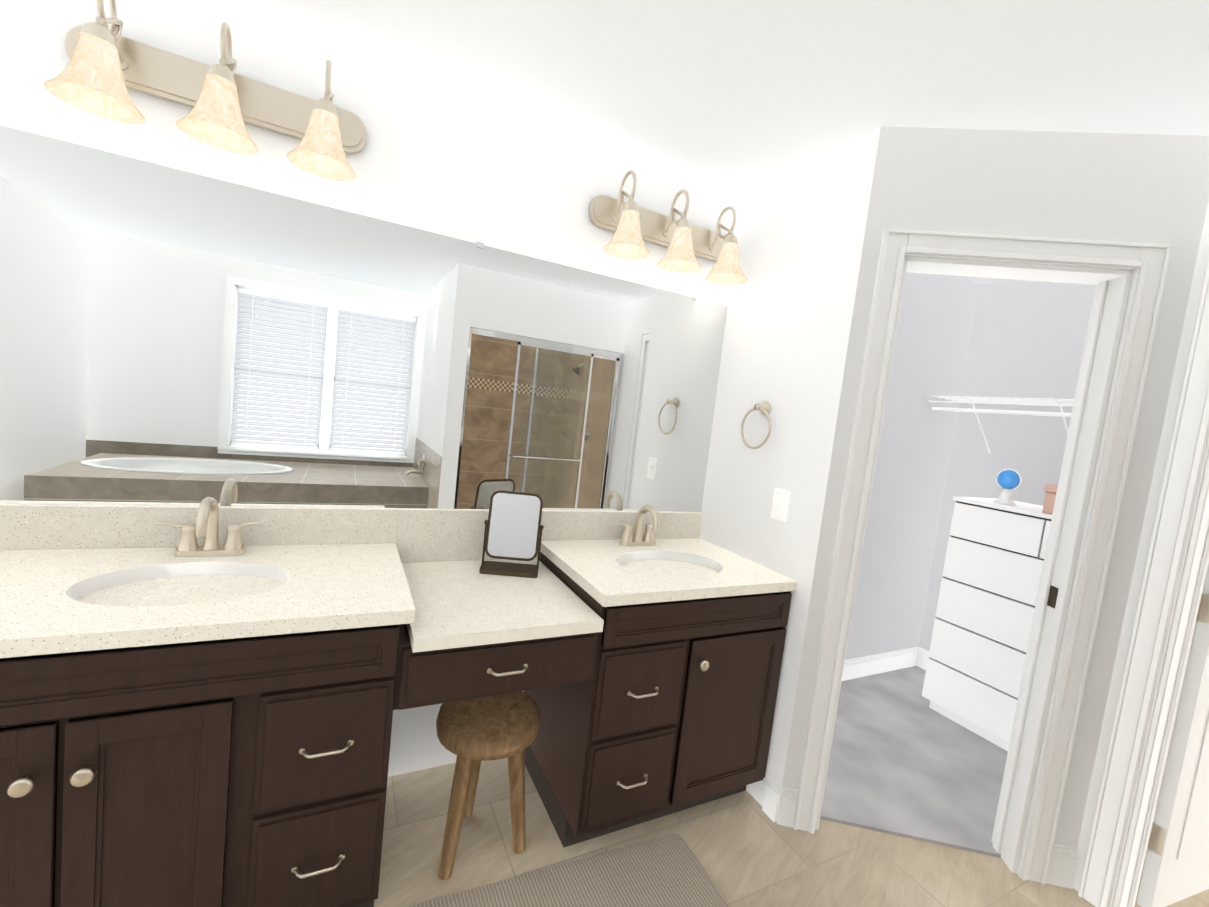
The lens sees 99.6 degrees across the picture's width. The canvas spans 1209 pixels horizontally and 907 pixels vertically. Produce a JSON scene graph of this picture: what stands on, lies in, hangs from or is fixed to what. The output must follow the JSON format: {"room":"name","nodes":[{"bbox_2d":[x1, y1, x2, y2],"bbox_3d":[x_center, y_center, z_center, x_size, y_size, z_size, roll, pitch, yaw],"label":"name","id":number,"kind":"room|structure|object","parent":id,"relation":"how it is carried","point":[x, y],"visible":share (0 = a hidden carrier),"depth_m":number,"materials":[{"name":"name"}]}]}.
{"room":"bathroom","nodes":[
{"label":"bathroom","id":0,"kind":"room"},
{"bbox_2d":[0,504,702,547],"bbox_3d":[-0.724,0.286,1.771,2.622,0.187,0.018,4,5,-27],"label":"backsplash","id":1,"kind":"structure","parent":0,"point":[21,525],"depth_m":1.63,"materials":[{"name":"beige stone"}]},
{"bbox_2d":[0,0,741,776],"bbox_3d":[-0.256,0.001,2.048,5.610,2.440,0.120,4,5,-27],"label":"wall","id":2,"kind":"structure","parent":0,"point":[442,156],"depth_m":1.64,"materials":[{"name":"white paint"}]},
{"bbox_2d":[44,0,366,180],"bbox_3d":[-0.995,-0.970,1.337,0.680,0.301,0.234,4,5,-27],"label":"sconce","id":3,"kind":"object","parent":2,"relation":"attached to","point":[106,68],"visible":1,"depth_m":1.34,"materials":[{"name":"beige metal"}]},
{"bbox_2d":[0,125,727,511],"bbox_3d":[-0.664,-0.279,1.729,2.621,0.946,0.008,4,5,-27],"label":"vanity mirror","id":4,"kind":"object","parent":2,"relation":"attached to","point":[172,337],"visible":1,"depth_m":1.59,"materials":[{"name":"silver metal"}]},
{"bbox_2d":[588,170,747,284],"bbox_3d":[0.292,-0.881,1.999,0.680,0.301,0.234,4,5,-27],"label":"sconce","id":5,"kind":"object","parent":2,"relation":"attached to","point":[632,224],"visible":1,"depth_m":2.01,"materials":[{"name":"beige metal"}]},
{"bbox_2d":[243,0,1208,192],"bbox_3d":[0.825,-0.975,0.075,5.610,0.060,4.340,4,5,-27],"label":"ceiling","id":6,"kind":"structure","parent":0,"point":[742,96],"depth_m":1.44,"materials":[{"name":"white paint"}]},
{"bbox_2d":[700,126,880,806],"bbox_3d":[0.673,0.102,2.090,0.120,2.440,0.660,4,5,-27],"label":"wall","id":7,"kind":"structure","parent":0,"point":[800,237],"depth_m":1.94,"materials":[{"name":"white paint"}]},
{"bbox_2d":[740,402,770,448],"bbox_3d":[0.615,-0.113,2.040,0.052,0.194,0.167,4,5,-27],"label":"towel ring","id":8,"kind":"object","parent":7,"relation":"attached to","point":[763,408],"visible":1,"depth_m":2.02,"materials":[{"name":"silver metal"}]},
{"bbox_2d":[771,488,789,520],"bbox_3d":[0.663,0.194,1.942,0.016,0.116,0.072,4,5,-27],"label":"light switch","id":9,"kind":"object","parent":7,"relation":"attached to","point":[780,504],"visible":1,"depth_m":1.94,"materials":[{"name":"white plastic"}]},
{"bbox_2d":[374,757,1208,906],"bbox_3d":[0.547,1.501,0.282,5.610,0.060,4.340,4,5,-27],"label":"floor","id":10,"kind":"structure","parent":0,"point":[747,851],"depth_m":1.70,"materials":[{"name":"beige tile"}]},
{"bbox_2d":[0,548,796,906],"bbox_3d":[-0.643,0.802,1.543,2.622,0.850,0.622,4,5,-27],"label":"bathroom vanity","id":11,"kind":"object","parent":10,"relation":"on","point":[198,732],"depth_m":1.22,"materials":[{"name":"brown wood"}]},
{"bbox_2d":[0,544,415,651],"bbox_3d":[-1.181,0.322,1.219,1.312,0.035,0.597,4,5,-27],"label":"countertop","id":12,"kind":"structure","parent":11,"relation":"on","point":[332,583],"depth_m":1.20,"materials":[{"name":"beige stone"}]},
{"bbox_2d":[32,556,295,611],"bbox_3d":[-1.038,0.379,1.272,0.430,0.125,0.310,4,5,-27],"label":"sink","id":13,"kind":"object","parent":12,"relation":"in","point":[109,583],"depth_m":1.30,"materials":[{"name":"white ceramic"}]},
{"bbox_2d":[153,497,264,556],"bbox_3d":[-1.100,0.208,1.415,0.256,0.177,0.162,4,5,-27],"label":"faucet","id":14,"kind":"object","parent":12,"relation":"on","point":[206,526],"visible":1,"depth_m":1.45,"materials":[{"name":"silver metal"}]},
{"bbox_2d":[479,490,543,577],"bbox_3d":[-0.322,0.279,1.806,0.210,0.284,0.100,6,5,-5],"label":"makeup mirror","id":15,"kind":"object","parent":11,"relation":"on","point":[514,527],"visible":1,"depth_m":1.81,"materials":[{"name":"brown metal"}]},
{"bbox_2d":[538,536,797,603],"bbox_3d":[0.215,0.419,1.936,0.787,0.035,0.597,4,5,-27],"label":"countertop","id":16,"kind":"structure","parent":11,"relation":"on","point":[602,577],"depth_m":1.77,"materials":[{"name":"beige stone"}]},
{"bbox_2d":[613,505,666,545],"bbox_3d":[0.170,0.296,2.067,0.256,0.177,0.162,4,5,-27],"label":"faucet","id":17,"kind":"object","parent":16,"relation":"on","point":[626,539],"visible":1,"depth_m":2.09,"materials":[{"name":"silver metal"}]},
{"bbox_2d":[600,548,739,579],"bbox_3d":[0.239,0.469,1.909,0.430,0.125,0.310,4,5,-27],"label":"sink","id":18,"kind":"object","parent":16,"relation":"in","point":[646,563],"depth_m":1.99,"materials":[{"name":"white ceramic"}]},
{"bbox_2d":[436,691,539,879],"bbox_3d":[-0.383,1.026,1.618,0.320,0.458,0.320,4,5,-27],"label":"stool","id":19,"kind":"object","parent":10,"relation":"on","point":[473,733],"visible":0.94,"depth_m":1.52,"materials":[{"name":"brown wood"}]},
{"bbox_2d":[408,834,728,906],"bbox_3d":[-0.280,1.286,1.296,1.376,0.014,0.477,4,5,-27],"label":"area rug","id":20,"kind":"object","parent":10,"relation":"on","point":[666,871],"visible":1,"depth_m":1.53,"materials":[{"name":"beige fabric"}]},
{"bbox_2d":[820,666,1007,857],"bbox_3d":[1.455,1.392,2.377,1.860,0.012,1.171,4,5,-27],"label":"floor","id":21,"kind":"structure","parent":10,"relation":"on","point":[905,760],"depth_m":2.24,"materials":[{"name":"grey carpet"}]},
{"bbox_2d":[922,497,1052,750],"bbox_3d":[2.177,0.875,2.505,0.484,1.175,0.810,4,5,-27],"label":"dresser","id":22,"kind":"object","parent":21,"relation":"on","point":[991,578],"visible":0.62,"depth_m":2.54,"materials":[{"name":"white laminate"}]},
{"bbox_2d":[994,469,1021,505],"bbox_3d":[2.054,0.168,2.604,0.090,0.180,0.111,4,5,-27],"label":"desk fan","id":23,"kind":"object","parent":22,"relation":"on","point":[1008,481],"visible":1,"depth_m":2.58,"materials":[{"name":"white plastic"}]},
{"bbox_2d":[1042,484,1057,513],"bbox_3d":[2.279,0.245,2.265,0.310,0.134,0.430,4,5,-27],"label":"storage box","id":24,"kind":"object","parent":22,"relation":"on","point":[1050,490],"visible":0.21,"depth_m":2.36,"materials":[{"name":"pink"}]},
{"bbox_2d":[845,272,1095,659],"bbox_3d":[1.628,0.192,2.296,1.775,2.440,1.170,4,5,-27],"label":"wall","id":25,"kind":"structure","parent":0,"point":[961,336],"depth_m":3.00,"materials":[{"name":"grey paint"}]},
{"bbox_2d":[842,647,921,680],"bbox_3d":[1.241,1.261,2.904,1.775,0.135,0.014,4,5,-27],"label":"baseboard","id":26,"kind":"structure","parent":25,"relation":"attached to","point":[864,666],"depth_m":3.13,"materials":[{"name":"white wood"}]},
{"bbox_2d":[918,648,928,669],"bbox_3d":[2.098,1.337,3.156,0.014,0.135,0.290,4,5,-27],"label":"baseboard","id":27,"kind":"structure","parent":25,"relation":"attached to","point":[923,655],"depth_m":3.27,"materials":[{"name":"white wood"}]},
{"bbox_2d":[929,395,1073,453],"bbox_3d":[2.309,-0.111,2.597,0.322,0.309,1.160,4,5,-27],"label":"wire shelf","id":28,"kind":"object","parent":25,"relation":"attached to","point":[1061,402],"visible":0.58,"depth_m":2.74,"materials":[{"name":"white metal"}]},
{"bbox_2d":[959,276,1011,283],"bbox_3d":[1.740,-1.016,2.183,1.820,0.004,1.162,4,5,-27],"label":"ceiling","id":29,"kind":"structure","parent":0,"point":[980,280],"depth_m":3.02,"materials":[{"name":"grey paint"}]},
{"bbox_2d":[782,126,1208,873],"bbox_3d":[1.249,0.194,1.760,0.964,2.440,0.120,7,5,8],"label":"wall","id":30,"kind":"structure","parent":0,"point":[1142,188],"depth_m":1.63,"materials":[{"name":"white paint"}]},
{"bbox_2d":[793,229,1171,884],"bbox_3d":[1.214,0.356,1.776,0.820,2.110,0.168,7,5,8],"label":"door frame","id":31,"kind":"structure","parent":30,"relation":"attached to","point":[1147,263],"depth_m":1.69,"materials":[{"name":"white wood"}]},
{"bbox_2d":[1047,585,1057,608],"bbox_3d":[1.515,0.484,1.726,0.001,0.070,0.035,7,5,8],"label":"strike plate","id":32,"kind":"object","parent":31,"relation":"attached to","point":[1052,597],"depth_m":1.73,"materials":[{"name":"brown metal"}]},
{"bbox_2d":[1054,844,1078,874],"bbox_3d":[2.106,1.429,2.058,0.990,0.135,0.014,4,5,-27],"label":"baseboard","id":33,"kind":"structure","parent":30,"relation":"attached to","point":[1066,857],"depth_m":1.72,"materials":[{"name":"white"}]},
{"bbox_2d":[1073,201,1208,904],"bbox_3d":[2.231,0.390,0.738,0.120,2.440,2.320,4,5,-27],"label":"wall","id":34,"kind":"structure","parent":0,"point":[1154,494],"depth_m":1.62,"materials":[{"name":"white paint"}]},
{"bbox_2d":[1078,258,1208,906],"bbox_3d":[1.947,0.472,1.280,0.168,2.125,0.825,4,5,-27],"label":"door frame","id":35,"kind":"structure","parent":34,"relation":"attached to","point":[1169,542],"depth_m":1.58,"materials":[{"name":"white wood"}]},
{"bbox_2d":[1136,567,1208,906],"bbox_3d":[2.174,0.507,1.667,0.644,2.018,0.183,4,5,-27],"label":"room door","id":36,"kind":"structure","parent":34,"relation":"in","point":[1176,867],"depth_m":1.64,"materials":[{"name":"white painted wood"},{"name":"brushed nickel"}]},
{"bbox_2d":[1147,563,1208,849],"bbox_3d":[2.257,0.295,1.917,0.990,2.440,0.090,4,5,-27],"label":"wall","id":37,"kind":"structure","parent":0,"point":[1179,701],"depth_m":1.89,"materials":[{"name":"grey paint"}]}
]}

